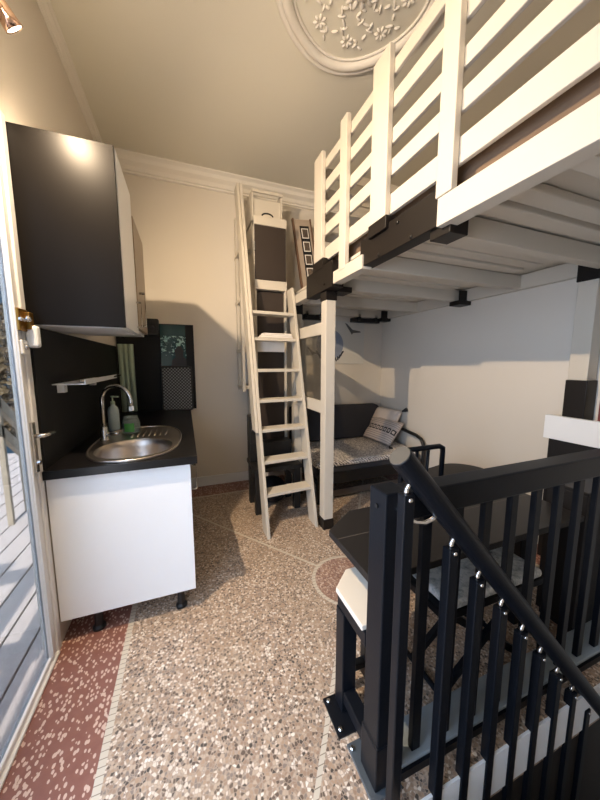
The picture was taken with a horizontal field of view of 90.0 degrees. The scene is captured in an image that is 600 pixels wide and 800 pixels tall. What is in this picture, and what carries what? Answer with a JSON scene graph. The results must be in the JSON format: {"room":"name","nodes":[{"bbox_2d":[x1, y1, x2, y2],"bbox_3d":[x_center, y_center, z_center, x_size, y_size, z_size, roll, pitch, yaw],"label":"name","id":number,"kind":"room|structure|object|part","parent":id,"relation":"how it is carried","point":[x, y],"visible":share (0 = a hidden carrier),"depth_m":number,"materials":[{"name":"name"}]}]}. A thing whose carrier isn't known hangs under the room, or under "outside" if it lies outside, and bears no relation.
{"room":"studio apartment","nodes":[
{"label":"studio apartment","id":0,"kind":"room"},
{"bbox_2d":[0,453,46,756],"bbox_3d":[-2.984,1.312,1.170,3.540,0.030,8.000,-3,7,-21],"label":"deck","id":1,"kind":"object","parent":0,"point":[23,657],"visible":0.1,"depth_m":1.71,"materials":[{"name":"white wood"}]},
{"bbox_2d":[0,397,26,525],"bbox_3d":[-2.736,0.483,3.040,0.040,1.266,1.175,-3,7,-21],"label":"deck railing","id":2,"kind":"object","parent":1,"relation":"on","point":[6,438],"visible":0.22,"depth_m":2.63,"materials":[{"name":"white wood"}]},
{"bbox_3d":[-2.568,0.542,2.605,0.040,1.148,0.040,-3,7,-21],"label":"post","id":3,"kind":"part","parent":2,"relation":"part of","materials":[{"name":"white wood"}]},
{"bbox_3d":[-2.736,0.354,3.025,0.040,1.006,1.175,-3,7,-21],"label":"rail","id":4,"kind":"part","parent":2,"relation":"part of","materials":[{"name":"white wood"}]},
{"bbox_3d":[-2.736,0.612,3.056,0.040,1.006,1.175,-3,7,-21],"label":"rail","id":5,"kind":"part","parent":2,"relation":"part of","materials":[{"name":"white wood"}]},
{"bbox_3d":[-2.675,0.619,2.897,0.040,0.926,0.040,-3,7,-21],"label":"post","id":6,"kind":"part","parent":2,"relation":"part of","materials":[{"name":"white wood"}]},
{"bbox_2d":[0,0,114,649],"bbox_3d":[-1.166,-0.405,1.163,0.070,3.260,3.740,-3,7,-21],"label":"wall","id":7,"kind":"structure","parent":0,"point":[36,91],"depth_m":1.45,"materials":[{"name":"paint"}]},
{"bbox_2d":[0,0,22,33],"bbox_3d":[-1.033,-1.348,0.962,0.074,0.187,0.211,3,8,26],"label":"wall spotlight","id":8,"kind":"object","parent":7,"relation":"attached to","point":[9,21],"visible":1,"depth_m":1.01,"materials":[{"name":"metal"}]},
{"bbox_3d":[-0.992,-1.289,1.038,0.046,0.038,0.047,-3,7,-21],"label":"bulb","id":9,"kind":"part","parent":8,"relation":"part of","materials":[{"name":"white glass"}]},
{"bbox_2d":[0,110,61,790],"bbox_3d":[-0.836,0.145,0.457,0.119,2.340,1.911,-3,7,-21],"label":"door","id":10,"kind":"structure","parent":7,"relation":"in","point":[9,246],"depth_m":1.25,"materials":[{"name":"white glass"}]},
{"bbox_2d":[15,307,33,331],"bbox_3d":[-1.123,-0.328,1.232,0.040,0.090,0.090,-3,7,-21],"label":"door lock","id":11,"kind":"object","parent":10,"relation":"attached to","point":[24,319],"depth_m":1.22,"materials":[{"name":"gold metal"}]},
{"bbox_3d":[-1.117,-0.333,1.231,0.029,0.026,0.085,-3,7,-21],"label":"bolt knob","id":12,"kind":"part","parent":11,"relation":"part of","materials":[{"name":"silver metal"}]},
{"bbox_2d":[20,340,29,354],"bbox_3d":[-1.130,-0.217,1.237,0.022,0.060,0.050,-3,7,-21],"label":"door latch","id":13,"kind":"object","parent":10,"relation":"attached to","point":[24,346],"depth_m":1.23,"materials":[{"name":"silver metal"}]},
{"bbox_3d":[-1.125,-0.220,1.239,0.012,0.024,0.024,-3,7,-21],"label":"catch knob","id":14,"kind":"part","parent":13,"relation":"part of","materials":[{"name":"silver metal"}]},
{"bbox_2d":[25,325,41,347],"bbox_3d":[-1.135,-0.269,1.278,0.043,0.093,0.041,-3,7,-21],"label":"sensor","id":15,"kind":"object","parent":10,"relation":"attached to","point":[33,337],"visible":0.77,"depth_m":1.26,"materials":[{"name":"white plastic"}]},
{"bbox_3d":[-1.140,0.205,1.287,0.014,0.220,0.030,-3,7,-21],"label":"lock plate","id":16,"kind":"part","parent":10,"relation":"part of","materials":[{"name":"metal"}]},
{"bbox_3d":[-1.127,0.152,1.326,0.047,0.023,0.092,-3,7,-21],"label":"lever","id":17,"kind":"part","parent":10,"relation":"part of","materials":[{"name":"metal"}]},
{"bbox_2d":[36,0,102,142],"bbox_3d":[-1.088,-1.990,0.928,0.048,0.056,3.610,-3,7,-21],"label":"crown molding","id":18,"kind":"structure","parent":7,"relation":"attached to","point":[45,6],"depth_m":1.87,"materials":[{"name":"paint"}]},
{"bbox_2d":[5,121,142,334],"bbox_3d":[-1.054,-0.747,1.500,0.404,0.787,0.416,-3,7,-21],"label":"upper cabinet","id":19,"kind":"object","parent":7,"relation":"attached to","point":[71,195],"visible":0.88,"depth_m":1.30,"materials":[{"name":"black laminate"}]},
{"bbox_3d":[-1.081,-0.364,1.547,0.353,0.016,0.397,-3,7,-21],"label":"panel","id":20,"kind":"part","parent":19,"relation":"part of","materials":[{"name":"white laminate"}]},
{"bbox_3d":[-0.903,-0.755,1.565,0.018,0.778,0.392,-3,7,-21],"label":"door","id":21,"kind":"part","parent":19,"relation":"part of","materials":[{"name":"white laminate"}]},
{"bbox_3d":[-0.939,-0.498,1.756,0.030,0.150,0.010,-3,7,-21],"label":"handle","id":22,"kind":"part","parent":19,"relation":"part of","materials":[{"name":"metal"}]},
{"bbox_2d":[30,328,120,469],"bbox_3d":[-1.476,-0.099,2.137,0.012,0.644,1.749,-3,7,-21],"label":"backsplash","id":23,"kind":"structure","parent":7,"relation":"attached to","point":[74,415],"depth_m":1.67,"materials":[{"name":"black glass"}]},
{"bbox_2d":[52,374,120,392],"bbox_3d":[-1.286,-0.113,1.875,0.157,0.068,0.820,-3,7,-21],"label":"wall shelf","id":24,"kind":"object","parent":7,"relation":"attached to","point":[61,387],"visible":1,"depth_m":1.59,"materials":[{"name":"silver metal"}]},
{"bbox_3d":[-1.281,-0.130,1.837,0.141,0.026,0.750,-3,7,-21],"label":"shelf plate","id":25,"kind":"part","parent":24,"relation":"part of","materials":[{"name":"silver metal"}]},
{"bbox_2d":[83,216,147,336],"bbox_3d":[-1.205,-0.754,1.910,0.413,0.652,0.447,-3,7,-21],"label":"upper cabinet","id":26,"kind":"object","parent":7,"relation":"attached to","point":[137,244],"visible":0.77,"depth_m":1.92,"materials":[{"name":"white laminate"}]},
{"bbox_3d":[-1.233,-0.438,1.938,0.353,0.017,0.447,-3,7,-21],"label":"panel","id":27,"kind":"part","parent":26,"relation":"part of","materials":[{"name":"white laminate"}]},
{"bbox_3d":[-1.054,-0.770,1.966,0.022,0.634,0.442,-3,7,-21],"label":"door","id":28,"kind":"part","parent":26,"relation":"part of","materials":[{"name":"white wood"}]},
{"bbox_3d":[-0.983,-0.564,1.882,0.035,0.214,0.014,-3,7,-21],"label":"handle","id":29,"kind":"part","parent":26,"relation":"part of","materials":[{"name":"wood"}]},
{"bbox_2d":[114,173,381,477],"bbox_3d":[-0.344,-0.697,3.541,3.315,3.260,0.150,-3,7,-21],"label":"wall","id":30,"kind":"structure","parent":0,"point":[186,233],"depth_m":3.21,"materials":[{"name":"paint"}]},
{"bbox_2d":[147,318,158,335],"bbox_3d":[-1.457,-0.717,2.965,0.110,0.160,0.116,-3,7,-21],"label":"wall box","id":31,"kind":"object","parent":30,"relation":"attached to","point":[152,324],"visible":0.91,"depth_m":2.92,"materials":[{"name":"black plastic"}]},
{"bbox_2d":[116,324,196,411],"bbox_3d":[-1.450,-0.332,3.065,0.711,0.879,0.024,-3,7,-21],"label":"backsplash","id":32,"kind":"structure","parent":30,"relation":"attached to","point":[174,345],"depth_m":3.06,"materials":[{"name":"black glass"}]},
{"bbox_2d":[191,470,291,487],"bbox_3d":[-0.352,0.878,3.641,3.095,0.110,0.016,-3,7,-21],"label":"baseboard","id":33,"kind":"structure","parent":30,"relation":"attached to","point":[244,475],"depth_m":3.44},
{"bbox_2d":[114,147,369,217],"bbox_3d":[-0.333,-2.228,3.211,3.095,0.140,0.120,-3,7,-21],"label":"crown molding","id":34,"kind":"structure","parent":30,"relation":"attached to","point":[131,162],"depth_m":2.98,"materials":[{"name":"paint"}]},
{"bbox_2d":[234,213,286,438],"bbox_3d":[-0.416,-0.704,3.151,0.435,2.330,0.480,-3,7,-21],"label":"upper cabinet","id":35,"kind":"object","parent":30,"relation":"attached to","point":[265,236],"visible":0.68,"depth_m":2.98,"materials":[{"name":"white paint"}]},
{"bbox_3d":[-0.506,-0.627,3.136,0.020,2.180,0.460,-3,7,-21],"label":"panel","id":36,"kind":"part","parent":35,"relation":"part of","materials":[{"name":"white paint"}]},
{"bbox_2d":[244,188,282,232],"bbox_3d":[-0.376,-1.884,3.048,0.300,0.263,0.390,-3,7,-21],"label":"storage box","id":37,"kind":"object","parent":35,"relation":"on","point":[253,206],"visible":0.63,"depth_m":2.91,"materials":[{"name":"white paint"}]},
{"bbox_3d":[-0.310,-1.974,2.863,0.300,0.025,0.020,-3,7,-21],"label":"rail","id":38,"kind":"part","parent":37,"relation":"part of","materials":[{"name":"white paint"}]},
{"bbox_3d":[-0.292,-1.687,2.865,0.320,0.080,0.075,-3,7,-21],"label":"rail","id":39,"kind":"part","parent":35,"relation":"part of","materials":[{"name":"white paint"}]},
{"bbox_3d":[-0.292,-1.113,2.935,0.320,0.085,0.075,-3,7,-21],"label":"rail","id":40,"kind":"part","parent":35,"relation":"part of","materials":[{"name":"white paint"}]},
{"bbox_3d":[-0.286,-1.402,2.883,0.310,0.490,0.020,-3,7,-21],"label":"door","id":41,"kind":"part","parent":35,"relation":"part of","materials":[{"name":"black wood"}]},
{"bbox_3d":[-0.298,-0.304,3.051,0.310,1.520,0.020,-3,7,-21],"label":"door","id":42,"kind":"part","parent":35,"relation":"part of","materials":[{"name":"wood"}]},
{"bbox_3d":[-0.226,-0.640,3.243,0.020,2.180,0.460,-3,7,-21],"label":"panel","id":43,"kind":"part","parent":35,"relation":"part of","materials":[{"name":"white paint"}]},
{"bbox_2d":[305,320,363,363],"bbox_3d":[0.443,-0.717,3.749,0.825,0.530,0.017,-3,7,-21],"label":"poster","id":44,"kind":"object","parent":30,"relation":"attached to","point":[349,336],"visible":0.69,"depth_m":3.78,"materials":[{"name":"paper"}]},
{"bbox_2d":[316,331,342,357],"bbox_3d":[0.372,-0.688,3.720,0.370,0.370,0.003,-3,7,-21],"label":"print","id":45,"kind":"object","parent":44,"relation":"attached to","point":[338,334],"depth_m":3.75},
{"bbox_2d":[316,350,343,360],"bbox_3d":[0.373,-0.548,3.736,0.392,0.135,0.006,-3,7,-21],"label":"print","id":46,"kind":"object","parent":44,"relation":"attached to","point":[339,354],"depth_m":3.77,"materials":[{"name":"paper"}]},
{"bbox_2d":[308,323,360,354],"bbox_3d":[0.433,-0.758,3.734,0.740,0.405,0.004,-3,7,-21],"label":"print","id":47,"kind":"object","parent":44,"relation":"attached to","point":[347,335],"depth_m":3.78},
{"bbox_2d":[0,472,599,799],"bbox_3d":[0.368,1.241,1.955,3.275,0.200,4.040,-3,7,-21],"label":"floor","id":48,"kind":"structure","parent":0,"point":[219,696],"depth_m":1.30,"materials":[{"name":"stone"}]},
{"bbox_2d":[46,464,197,631],"bbox_3d":[-0.961,0.733,1.809,0.656,0.845,0.586,-3,7,-21],"label":"base cabinet","id":49,"kind":"object","parent":48,"relation":"on","point":[120,539],"visible":0.94,"depth_m":1.51,"materials":[{"name":"white laminate"}]},
{"bbox_3d":[-1.048,1.128,1.562,0.060,0.120,0.060,-3,7,-21],"label":"leg","id":50,"kind":"part","parent":49,"relation":"part of","materials":[{"name":"black plastic"}]},
{"bbox_2d":[42,410,196,480],"bbox_3d":[-1.169,0.228,2.290,0.663,0.040,1.786,-3,7,-21],"label":"countertop","id":51,"kind":"structure","parent":49,"relation":"on","point":[75,463],"depth_m":1.59,"materials":[{"name":"black laminate"}]},
{"bbox_2d":[107,396,119,430],"bbox_3d":[-1.359,0.094,2.185,0.071,0.251,0.071,6,9,42],"label":"soap bottle","id":52,"kind":"object","parent":51,"relation":"on","point":[113,411],"visible":1,"depth_m":2.16,"materials":[{"name":"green plastic"}]},
{"bbox_2d":[100,384,133,440],"bbox_3d":[-1.133,0.078,1.840,0.238,0.352,0.056,1,7,11],"label":"tap","id":53,"kind":"object","parent":51,"relation":"on","point":[104,434],"visible":1,"depth_m":1.84,"materials":[{"name":"metal"}]},
{"bbox_3d":[-1.159,0.211,1.852,0.099,0.036,0.025,3,8,24],"label":"lever","id":54,"kind":"part","parent":53,"relation":"part of","materials":[{"name":"metal"}]},
{"bbox_2d":[117,344,137,411],"bbox_3d":[-1.701,-0.213,2.958,0.135,0.668,0.041,-3,7,-21],"label":"curtain","id":55,"kind":"object","parent":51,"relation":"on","point":[125,351],"visible":1,"depth_m":2.94,"materials":[{"name":"green fabric"}]},
{"bbox_2d":[86,425,181,462],"bbox_3d":[-1.005,0.328,1.886,0.492,0.166,0.862,-3,7,-21],"label":"sink","id":56,"kind":"object","parent":51,"relation":"in","point":[147,442],"visible":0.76,"depth_m":1.89,"materials":[{"name":"metal"}]},
{"bbox_2d":[124,423,134,431],"bbox_3d":[-1.157,0.165,2.055,0.112,0.118,0.114,-3,7,-21],"label":"plastic jar","id":57,"kind":"object","parent":56,"relation":"on","point":[128,427],"visible":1,"depth_m":2.00,"materials":[{"name":"green plastic"}]},
{"bbox_3d":[-0.944,0.351,1.729,0.390,0.158,0.410,-3,7,-21],"label":"bowl","id":58,"kind":"part","parent":56,"relation":"part of","materials":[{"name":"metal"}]},
{"bbox_2d":[160,366,193,410],"bbox_3d":[-1.264,-0.120,3.095,0.300,0.458,0.058,-3,7,-21],"label":"tray","id":59,"kind":"object","parent":51,"relation":"on","point":[176,381],"visible":1,"depth_m":3.09,"materials":[{"name":"black"}]},
{"bbox_3d":[-0.674,1.111,1.704,0.060,0.120,0.060,-3,7,-21],"label":"leg","id":60,"kind":"part","parent":49,"relation":"part of","materials":[{"name":"black plastic"}]},
{"bbox_3d":[-0.602,0.436,1.703,0.036,0.152,0.012,-3,7,-21],"label":"handle","id":61,"kind":"part","parent":49,"relation":"part of","materials":[{"name":"metal"}]},
{"bbox_2d":[247,458,301,514],"bbox_3d":[-0.253,0.801,2.913,0.450,0.440,0.360,-3,7,-21],"label":"bench","id":62,"kind":"object","parent":48,"relation":"on","point":[294,466],"visible":0.74,"depth_m":2.81,"materials":[{"name":"wood"}]},
{"bbox_3d":[-0.472,0.814,2.970,0.060,0.400,0.060,-3,7,-21],"label":"leg","id":63,"kind":"part","parent":62,"relation":"part of","materials":[{"name":"black plastic"}]},
{"bbox_3d":[-0.380,0.844,2.729,0.060,0.400,0.060,-3,7,-21],"label":"leg","id":64,"kind":"part","parent":62,"relation":"part of","materials":[{"name":"black plastic"}]},
{"bbox_2d":[247,414,290,461],"bbox_3d":[-0.298,0.354,2.934,0.410,0.439,0.146,-3,7,-21],"label":"crate","id":65,"kind":"object","parent":62,"relation":"on","point":[272,446],"visible":0.75,"depth_m":2.88,"materials":[{"name":"wood"}]},
{"bbox_3d":[-0.253,0.603,2.888,0.450,0.040,0.360,-3,7,-21],"label":"seat","id":66,"kind":"part","parent":62,"relation":"part of","materials":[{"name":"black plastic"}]},
{"bbox_3d":[-0.127,0.798,3.101,0.060,0.400,0.060,-3,7,-21],"label":"leg","id":67,"kind":"part","parent":62,"relation":"part of","materials":[{"name":"black plastic"}]},
{"bbox_3d":[-0.034,0.828,2.860,0.060,0.400,0.060,-3,7,-21],"label":"leg","id":68,"kind":"part","parent":62,"relation":"part of","materials":[{"name":"black plastic"}]},
{"bbox_2d":[266,475,284,502],"bbox_3d":[-0.278,0.887,2.988,0.290,0.250,0.342,-3,7,-21],"label":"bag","id":69,"kind":"object","parent":48,"relation":"on","point":[271,480],"visible":0.47,"depth_m":2.91,"materials":[{"name":"black fabric"}]},
{"bbox_2d":[234,182,317,539],"bbox_3d":[-0.237,-0.478,2.706,0.474,3.030,1.021,-3,7,-21],"label":"ladder","id":70,"kind":"object","parent":48,"relation":"on","point":[305,454],"visible":1,"depth_m":2.62,"materials":[{"name":"white paint"}]},
{"bbox_3d":[-0.490,-0.879,2.686,0.022,2.230,0.785,-3,7,-21],"label":"grab rail","id":71,"kind":"part","parent":70,"relation":"part of","materials":[{"name":"white paint"}]},
{"bbox_2d":[257,333,292,351],"bbox_3d":[-0.232,-0.526,2.758,0.310,0.162,0.133,-3,8,-25],"label":"folded cloth","id":72,"kind":"object","parent":70,"relation":"on","point":[261,346],"visible":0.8,"depth_m":2.78,"materials":[{"name":"white fabric"}]},
{"bbox_2d":[323,567,367,739],"bbox_3d":[0.243,0.982,1.177,0.267,0.503,0.275,-3,7,-21],"label":"stool","id":73,"kind":"object","parent":48,"relation":"on","point":[345,708],"visible":0.69,"depth_m":1.15,"materials":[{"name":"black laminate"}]},
{"bbox_3d":[0.167,1.230,1.180,0.104,0.010,0.140,-3,7,-21],"label":"plate","id":74,"kind":"part","parent":73,"relation":"part of","materials":[{"name":"black paint"}]},
{"bbox_3d":[0.181,1.012,1.186,0.060,0.418,0.060,-3,7,-21],"label":"leg","id":75,"kind":"part","parent":73,"relation":"part of","materials":[{"name":"black paint"}]},
{"bbox_3d":[0.266,0.780,1.145,0.200,0.052,0.245,-3,7,-21],"label":"rail","id":76,"kind":"part","parent":73,"relation":"part of","materials":[{"name":"black metal"}]},
{"bbox_3d":[0.216,1.163,1.113,0.050,0.050,0.135,-3,7,-21],"label":"rail","id":77,"kind":"part","parent":73,"relation":"part of","materials":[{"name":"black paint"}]},
{"bbox_3d":[0.230,1.137,1.285,0.100,0.030,0.030,-3,7,-21],"label":"rail","id":78,"kind":"part","parent":73,"relation":"part of","materials":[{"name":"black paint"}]},
{"bbox_3d":[0.304,0.998,1.297,0.060,0.418,0.060,-3,7,-21],"label":"leg","id":79,"kind":"part","parent":73,"relation":"part of","materials":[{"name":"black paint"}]},
{"bbox_2d":[289,403,424,504],"bbox_3d":[0.616,0.523,3.451,1.289,0.860,0.879,-3,7,-21],"label":"daybed","id":80,"kind":"object","parent":48,"relation":"on","point":[360,458],"visible":0.44,"depth_m":3.31,"materials":[{"name":"grey fabric"}]},
{"bbox_3d":[0.183,0.919,2.933,0.040,0.200,0.040,-3,7,-21],"label":"leg","id":81,"kind":"part","parent":80,"relation":"part of","materials":[{"name":"black plastic"}]},
{"bbox_3d":[0.464,0.271,3.787,1.245,0.440,0.090,-3,7,-21],"label":"backrest","id":82,"kind":"part","parent":80,"relation":"part of","materials":[{"name":"grey fabric"}]},
{"bbox_3d":[0.600,0.700,3.445,1.220,0.110,0.800,-3,7,-21],"label":"frame","id":83,"kind":"part","parent":80,"relation":"part of","materials":[{"name":"black plastic"}]},
{"bbox_2d":[291,437,418,468],"bbox_3d":[0.601,0.565,3.412,1.230,0.063,0.750,-3,7,-21],"label":"throw","id":84,"kind":"object","parent":80,"relation":"on","point":[351,452],"depth_m":3.23,"materials":[{"name":"grey fabric"}]},
{"bbox_3d":[0.716,0.924,3.182,1.170,0.070,0.020,-3,7,-21],"label":"rail","id":85,"kind":"part","parent":80,"relation":"part of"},
{"bbox_2d":[363,417,403,448],"bbox_3d":[1.007,0.391,3.604,0.266,0.309,0.557,-3,7,-21],"label":"cushion","id":86,"kind":"object","parent":80,"relation":"on","point":[384,431],"visible":0.99,"depth_m":3.54,"materials":[{"name":"grey fabric"}]},
{"bbox_2d":[370,407,407,422],"bbox_3d":[1.087,0.215,3.743,0.195,0.290,0.497,-4,8,-32],"label":"cushion","id":87,"kind":"object","parent":80,"relation":"on","point":[389,414],"visible":0.58,"depth_m":3.69,"materials":[{"name":"grey fabric"}]},
{"bbox_2d":[398,444,444,482],"bbox_3d":[0.765,0.710,1.911,0.354,0.866,0.363,-3,7,-21],"label":"chair","id":88,"kind":"object","parent":48,"relation":"on","point":[428,448],"visible":0.15,"depth_m":1.88,"materials":[{"name":"black paint"}]},
{"bbox_2d":[286,0,599,529],"bbox_3d":[1.062,-0.345,2.033,1.482,2.930,3.710,-3,7,-21],"label":"bed","id":89,"kind":"object","parent":48,"relation":"on","point":[530,218],"visible":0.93,"depth_m":1.48,"materials":[{"name":"white paint"}]},
{"bbox_3d":[-0.033,0.030,3.081,0.082,1.760,0.090,-3,7,-21],"label":"post","id":90,"kind":"part","parent":89,"relation":"part of","materials":[{"name":"white paint"}]},
{"bbox_2d":[291,218,313,288],"bbox_3d":[0.069,-1.526,3.232,0.296,0.845,0.144,-3,7,-21],"label":"photo panel","id":91,"kind":"object","parent":89,"relation":"on","point":[302,229],"visible":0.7,"depth_m":3.21,"materials":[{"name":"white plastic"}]},
{"bbox_2d":[302,229,307,237],"bbox_3d":[0.056,-1.786,3.218,0.068,0.091,0.015,-3,7,-21],"label":"photo","id":92,"kind":"object","parent":91,"relation":"attached to","point":[304,231],"depth_m":3.21},
{"bbox_2d":[304,242,309,250],"bbox_3d":[0.075,-1.648,3.223,0.068,0.091,0.015,-3,7,-21],"label":"photo","id":93,"kind":"object","parent":91,"relation":"attached to","point":[306,244],"depth_m":3.22},
{"bbox_2d":[306,256,311,263],"bbox_3d":[0.095,-1.509,3.228,0.068,0.091,0.015,-3,7,-21],"label":"photo","id":94,"kind":"object","parent":91,"relation":"attached to","point":[308,258],"depth_m":3.23},
{"bbox_3d":[0.221,0.111,2.422,0.082,1.760,0.090,-3,7,-21],"label":"post","id":95,"kind":"part","parent":89,"relation":"part of","materials":[{"name":"white paint"}]},
{"bbox_2d":[332,67,599,259],"bbox_3d":[1.309,-0.942,1.429,1.340,0.138,2.510,-3,7,-21],"label":"mattress","id":96,"kind":"object","parent":89,"relation":"on","point":[588,88],"visible":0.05,"depth_m":1.00,"materials":[{"name":"brown fabric"}]},
{"bbox_3d":[1.833,-0.437,1.916,0.100,0.620,0.105,-3,7,-21],"label":"post","id":97,"kind":"part","parent":89,"relation":"part of","materials":[{"name":"white paint"}]},
{"bbox_2d":[428,463,483,476],"bbox_3d":[1.304,0.818,2.393,0.610,0.533,0.610,-3,7,-21],"label":"pouf","id":98,"kind":"object","parent":48,"relation":"on","point":[449,468],"visible":0.21,"depth_m":2.42,"materials":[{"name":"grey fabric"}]},
{"bbox_2d":[329,493,583,624],"bbox_3d":[0.708,0.870,1.441,1.173,0.661,0.440,-3,7,-21],"label":"dining table","id":99,"kind":"object","parent":48,"relation":"on","point":[350,533],"visible":0.33,"depth_m":1.29,"materials":[{"name":"black laminate"}]},
{"bbox_3d":[1.137,0.869,1.569,0.044,0.632,0.044,-3,7,-21],"label":"leg","id":100,"kind":"part","parent":99,"relation":"part of","materials":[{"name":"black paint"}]},
{"bbox_2d":[347,448,599,799],"bbox_3d":[1.091,0.716,1.284,1.915,1.005,0.160,-3,7,-21],"label":"guard","id":101,"kind":"object","parent":48,"relation":"on","point":[368,753],"visible":0.6,"depth_m":1.02,"materials":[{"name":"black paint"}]},
{"bbox_3d":[0.250,1.249,1.026,0.115,0.010,0.160,-3,7,-21],"label":"plate","id":102,"kind":"part","parent":101,"relation":"part of","materials":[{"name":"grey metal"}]},
{"bbox_3d":[0.264,0.752,0.949,0.080,0.995,0.080,-3,7,-21],"label":"post","id":103,"kind":"part","parent":101,"relation":"part of","materials":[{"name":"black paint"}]},
{"bbox_3d":[1.093,0.268,1.200,1.710,0.085,0.075,-3,7,-21],"label":"rail","id":104,"kind":"part","parent":101,"relation":"part of","materials":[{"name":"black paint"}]},
{"bbox_2d":[407,547,542,690],"bbox_3d":[0.779,0.976,1.370,0.580,0.456,0.238,-3,7,-21],"label":"bench","id":105,"kind":"object","parent":48,"relation":"on","point":[467,569],"visible":0.34,"depth_m":1.28,"materials":[{"name":"black paint"}]},
{"bbox_3d":[0.741,0.999,1.443,0.498,0.389,0.022,-3,7,-21],"label":"leg","id":106,"kind":"part","parent":105,"relation":"part of","materials":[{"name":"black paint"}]},
{"bbox_3d":[0.778,0.809,1.351,0.580,0.035,0.235,-3,7,-21],"label":"seat frame","id":107,"kind":"part","parent":105,"relation":"part of","materials":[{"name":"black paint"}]},
{"bbox_2d":[412,547,541,608],"bbox_3d":[0.787,0.770,1.342,0.545,0.040,0.228,-3,7,-21],"label":"cushion","id":108,"kind":"object","parent":105,"relation":"on","point":[467,569],"depth_m":1.29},
{"bbox_3d":[0.798,1.017,1.295,0.498,0.389,0.022,-3,7,-21],"label":"leg","id":109,"kind":"part","parent":105,"relation":"part of","materials":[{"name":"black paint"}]},
{"bbox_3d":[0.789,1.014,1.318,0.498,0.389,0.022,-3,7,-21],"label":"leg","id":110,"kind":"part","parent":105,"relation":"part of","materials":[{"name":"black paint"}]},
{"bbox_2d":[402,620,599,767],"bbox_3d":[1.083,1.195,1.343,1.670,0.040,0.115,-3,7,-21],"label":"kerb","id":111,"kind":"object","parent":48,"relation":"on","point":[408,756],"visible":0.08,"depth_m":1.19,"materials":[{"name":"grey stone"}]},
{"bbox_2d":[536,478,599,631],"bbox_3d":[1.574,0.796,1.636,0.520,0.760,0.180,-3,7,-21],"label":"base cabinet","id":112,"kind":"object","parent":48,"relation":"on","point":[568,492],"visible":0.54,"depth_m":1.52,"materials":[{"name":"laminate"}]},
{"bbox_2d":[537,414,599,555],"bbox_3d":[1.887,0.642,1.829,0.166,1.020,0.700,-3,7,-21],"label":"sideboard","id":113,"kind":"object","parent":48,"relation":"on","point":[566,435],"visible":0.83,"depth_m":1.95,"materials":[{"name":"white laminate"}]},
{"bbox_2d":[50,0,599,194],"bbox_3d":[0.289,-2.150,1.508,3.445,0.120,4.040,-3,7,-21],"label":"ceiling","id":114,"kind":"structure","parent":0,"point":[222,85],"depth_m":1.99,"materials":[{"name":"paint"}]},
{"bbox_2d":[276,0,434,75],"bbox_3d":[0.319,-2.089,1.527,0.869,0.065,0.869,5,8,33],"label":"ceiling rose","id":115,"kind":"object","parent":114,"relation":"attached to","point":[288,10],"visible":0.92,"depth_m":1.73,"materials":[{"name":"paint"}]},
{"bbox_2d":[380,279,599,499],"bbox_3d":[1.828,0.647,2.444,0.150,5.660,3.740,-3,7,-21],"label":"wall","id":116,"kind":"structure","parent":0,"point":[480,380],"depth_m":2.65,"materials":[{"name":"paint"}]},
{"bbox_2d":[490,719,599,799],"bbox_3d":[1.321,2.568,0.996,1.990,2.200,0.980,-3,7,-21],"label":"wall","id":117,"kind":"structure","parent":0,"point":[590,782],"depth_m":1.30,"materials":[{"name":"paint"}]},
{"bbox_2d":[385,447,599,799],"bbox_3d":[0.817,1.421,1.154,1.264,2.676,0.096,-3,7,-21],"label":"stair handrail","id":118,"kind":"object","parent":117,"relation":"attached to","point":[403,460],"visible":0.98,"depth_m":0.95,"materials":[{"name":"black metal"}]},
{"bbox_2d":[421,683,599,799],"bbox_3d":[1.212,1.310,1.270,1.890,0.170,0.008,-3,7,-21],"label":"trim","id":119,"kind":"structure","parent":117,"relation":"attached to","point":[450,790],"depth_m":1.11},
{"bbox_3d":[-3.096,1.491,1.149,3.700,0.100,8.400,-3,7,-21],"label":"ground","id":120,"kind":"structure","parent":0,"visible":0},
{"bbox_2d":[0,303,15,437],"bbox_3d":[-4.761,-0.455,5.568,2.513,2.764,1.725,-3,7,-21],"label":"shrub","id":121,"kind":"object","parent":120,"relation":"on","point":[6,393],"visible":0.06,"depth_m":4.87,"materials":[{"name":"green plant"}]}
]}

